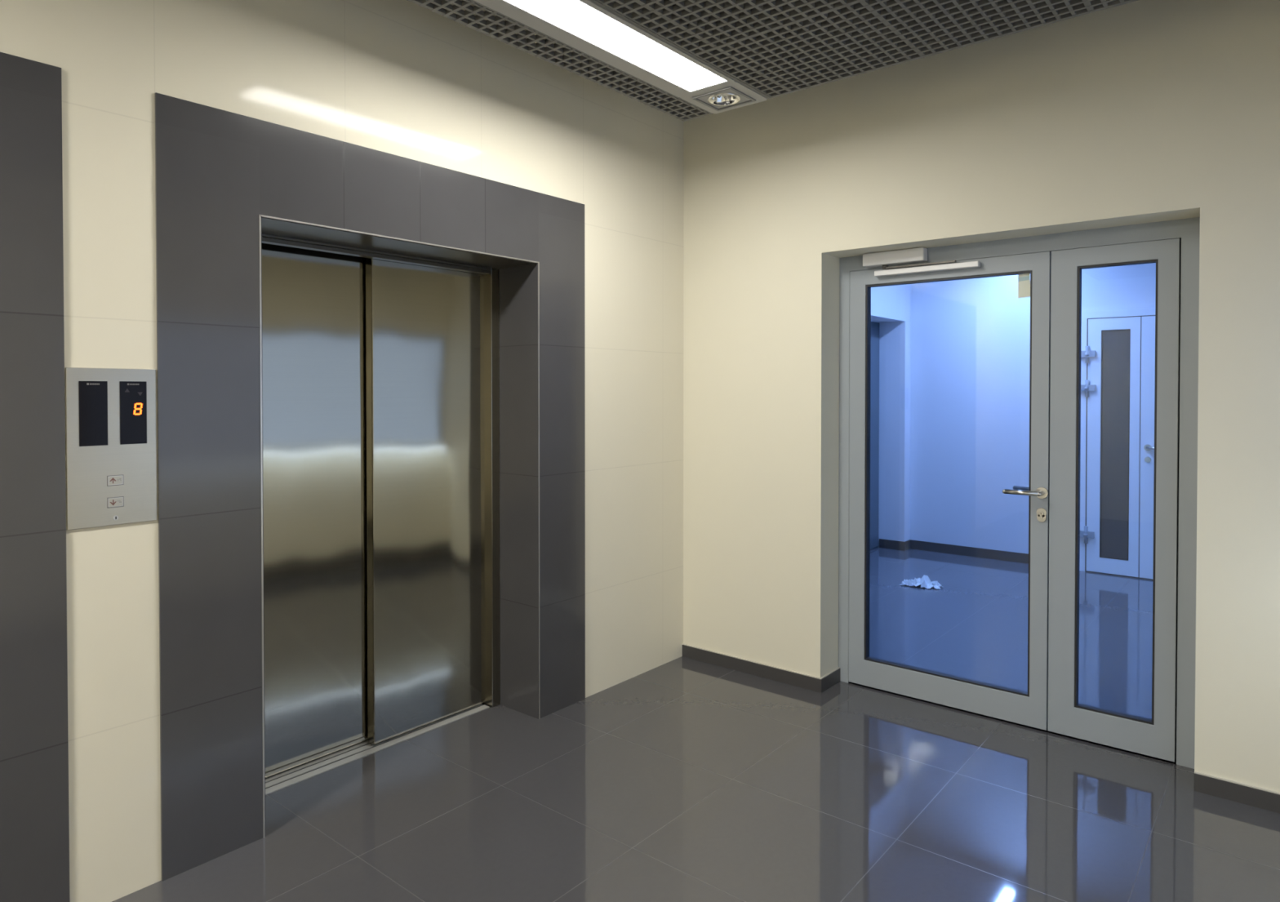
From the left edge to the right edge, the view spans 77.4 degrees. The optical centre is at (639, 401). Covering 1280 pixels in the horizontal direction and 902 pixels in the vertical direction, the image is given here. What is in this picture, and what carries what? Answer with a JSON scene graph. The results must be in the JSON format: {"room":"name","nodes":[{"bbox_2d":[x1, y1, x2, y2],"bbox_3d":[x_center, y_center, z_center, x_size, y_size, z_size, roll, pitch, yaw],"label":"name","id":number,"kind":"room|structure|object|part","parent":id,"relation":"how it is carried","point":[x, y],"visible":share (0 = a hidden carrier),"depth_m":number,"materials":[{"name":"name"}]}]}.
{"room":"elevator lobby","nodes":[
{"label":"elevator lobby","id":0,"kind":"room"},
{"bbox_2d":[0,0,684,901],"bbox_3d":[-2.048,-0.230,2.111,0.500,3.400,6.600,1,1,40],"label":"wall","id":1,"kind":"structure","parent":0,"point":[405,78],"depth_m":2.85,"materials":[{"name":"beige paint"}]},
{"bbox_2d":[0,51,70,901],"bbox_3d":[-2.211,0.279,1.522,0.008,2.400,1.873,1,1,40],"label":"door surround","id":2,"kind":"object","parent":1,"relation":"attached to","point":[34,822],"visible":1,"depth_m":2.18,"materials":[{"name":"grey tile"}]},
{"bbox_2d":[65,367,156,530],"bbox_3d":[-1.539,0.131,2.333,0.009,0.459,0.229,1,1,40],"label":"panel","id":3,"kind":"object","parent":1,"relation":"attached to","point":[111,446],"visible":1,"depth_m":2.33,"materials":[{"name":"metal"}]},
{"bbox_2d":[155,92,585,881],"bbox_3d":[-0.965,0.255,3.232,0.264,2.400,1.875,1,1,40],"label":"door surround","id":4,"kind":"object","parent":1,"relation":"attached to","point":[217,171],"visible":0.99,"depth_m":2.64,"materials":[{"name":"grey tile"}]},
{"bbox_2d":[258,214,540,838],"bbox_3d":[-1.056,0.404,3.313,0.510,2.100,1.265,1,1,40],"label":"elevator","id":5,"kind":"object","parent":1,"relation":"attached to","point":[380,463],"visible":0.68,"depth_m":3.37,"materials":[{"name":"metal"}]},
{"bbox_3d":[-1.362,0.412,3.187,0.050,2.063,0.640,1,1,40],"label":"door panel","id":6,"kind":"part","parent":5,"relation":"part of","materials":[{"name":"metal"}]},
{"bbox_3d":[-1.146,1.451,3.391,0.172,0.004,1.154,1,1,40],"label":"sill","id":7,"kind":"part","parent":5,"relation":"part of","materials":[{"name":"metal"}]},
{"bbox_3d":[-1.140,0.413,3.382,0.194,2.079,1.249,1,1,40],"label":"door frame","id":8,"kind":"part","parent":5,"relation":"part of","materials":[{"name":"metal"}]},
{"bbox_3d":[-0.946,0.406,3.589,0.050,2.063,0.600,1,1,40],"label":"door panel","id":9,"kind":"part","parent":5,"relation":"part of","materials":[{"name":"metal"}]},
{"bbox_2d":[112,547,1279,901],"bbox_3d":[0.601,1.516,2.478,4.350,0.100,10.900,1,1,40],"label":"floor","id":10,"kind":"structure","parent":0,"point":[682,779],"depth_m":2.92,"materials":[{"name":"grey tile"}]},
{"bbox_2d":[898,574,942,588],"bbox_3d":[2.155,1.370,6.141,0.316,0.081,0.188,1,1,40],"label":"crumpled tissue","id":11,"kind":"object","parent":10,"relation":"on","point":[925,582],"visible":1,"depth_m":6.12,"materials":[{"name":"white paper"}]},
{"bbox_2d":[407,0,1137,121],"bbox_3d":[-0.839,-1.648,0.964,3.800,0.731,6.800,1,1,40],"label":"ceiling","id":12,"kind":"structure","parent":0,"point":[773,48],"depth_m":2.83,"materials":[{"name":"grey metal"}]},
{"bbox_2d":[474,0,734,97],"bbox_3d":[-0.134,-1.336,2.856,0.285,0.060,1.290,1,1,40],"label":"ceiling light","id":13,"kind":"object","parent":12,"relation":"attached to","point":[585,26],"visible":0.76,"depth_m":2.90,"materials":[{"name":"white plastic"}]},
{"bbox_2d":[680,80,767,113],"bbox_3d":[0.364,-1.341,3.458,0.285,0.066,0.272,1,1,40],"label":"recessed light","id":14,"kind":"object","parent":12,"relation":"in","point":[732,95],"visible":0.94,"depth_m":3.46,"materials":[{"name":"grey metal"}]},
{"bbox_3d":[0.364,-1.312,3.461,0.200,0.005,0.200,1,1,40],"label":"square trim","id":15,"kind":"part","parent":14,"relation":"part of","materials":[{"name":"grey metal"}]},
{"bbox_2d":[871,284,911,547],"bbox_3d":[1.308,-0.038,6.314,0.330,2.900,3.550,1,1,40],"label":"wall","id":16,"kind":"structure","parent":0,"point":[891,305],"depth_m":7.54,"materials":[{"name":"white paint"}]},
{"bbox_2d":[870,321,879,550],"bbox_3d":[1.900,0.325,7.201,0.060,2.150,1.165,1,1,40],"label":"door","id":17,"kind":"structure","parent":16,"relation":"in","point":[874,379],"depth_m":7.54,"materials":[{"name":"grey metal"}]},
{"bbox_2d":[879,538,1028,564],"bbox_3d":[2.796,1.386,5.105,4.010,0.085,3.550,1,1,40],"label":"baseboard","id":18,"kind":"structure","parent":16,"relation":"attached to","point":[1007,556],"depth_m":7.31,"materials":[{"name":"tile"}]},
{"bbox_2d":[683,0,1279,792],"bbox_3d":[1.536,-0.251,3.626,4.100,3.400,0.300,1,1,40],"label":"wall","id":19,"kind":"structure","parent":0,"point":[1140,111],"depth_m":3.47,"materials":[{"name":"beige paint"}]},
{"bbox_2d":[682,643,1279,813],"bbox_3d":[1.501,1.415,3.606,3.100,0.070,0.212,1,1,40],"label":"baseboard","id":20,"kind":"structure","parent":19,"relation":"attached to","point":[1243,793],"depth_m":4.01,"materials":[{"name":"tile"}]},
{"bbox_2d":[838,217,1199,768],"bbox_3d":[1.637,0.388,3.654,1.537,2.243,0.188,1,1,40],"label":"door","id":21,"kind":"structure","parent":19,"relation":"in","point":[1055,263],"depth_m":3.46,"materials":[{"name":"silver metal"}]},
{"bbox_3d":[1.330,-0.661,3.819,0.352,0.020,0.024,1,1,40],"label":"arm","id":22,"kind":"part","parent":21,"relation":"part of","materials":[{"name":"silver metal"}]},
{"bbox_3d":[1.358,-0.632,3.802,0.495,0.026,0.037,1,1,40],"label":"slide rail","id":23,"kind":"part","parent":21,"relation":"part of","materials":[{"name":"silver metal"}]},
{"bbox_3d":[1.778,0.398,3.620,0.176,0.052,0.061,1,1,40],"label":"lever handle","id":24,"kind":"part","parent":21,"relation":"part of","materials":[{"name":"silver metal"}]},
{"bbox_2d":[1017,273,1030,297],"bbox_3d":[1.717,-0.520,3.566,0.054,0.111,0.002,1,1,40],"label":"tape strip","id":25,"kind":"object","parent":21,"relation":"attached to","point":[1024,279],"visible":1,"depth_m":3.57,"materials":[{"name":"beige paper"}]},
{"bbox_3d":[1.697,0.399,3.522,0.176,0.052,0.061,1,1,40],"label":"lever handle","id":26,"kind":"part","parent":21,"relation":"part of","materials":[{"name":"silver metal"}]},
{"bbox_2d":[909,262,1155,554],"bbox_3d":[3.939,-0.041,6.541,4.100,2.900,0.150,1,1,40],"label":"wall","id":27,"kind":"structure","parent":0,"point":[970,339],"depth_m":7.20,"materials":[{"name":"white paint"}]},
{"bbox_2d":[1079,306,1155,580],"bbox_3d":[4.185,0.359,6.180,1.415,2.210,0.102,1,1,40],"label":"door","id":28,"kind":"structure","parent":27,"relation":"in","point":[1117,455],"depth_m":6.46,"materials":[{"name":"white painted metal"},{"name":"dark glass"},{"name":"black rubber"}]},
{"bbox_3d":[4.044,0.362,6.270,0.156,0.052,0.060,1,1,40],"label":"lever handle","id":29,"kind":"part","parent":28,"relation":"part of","materials":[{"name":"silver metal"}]}
]}

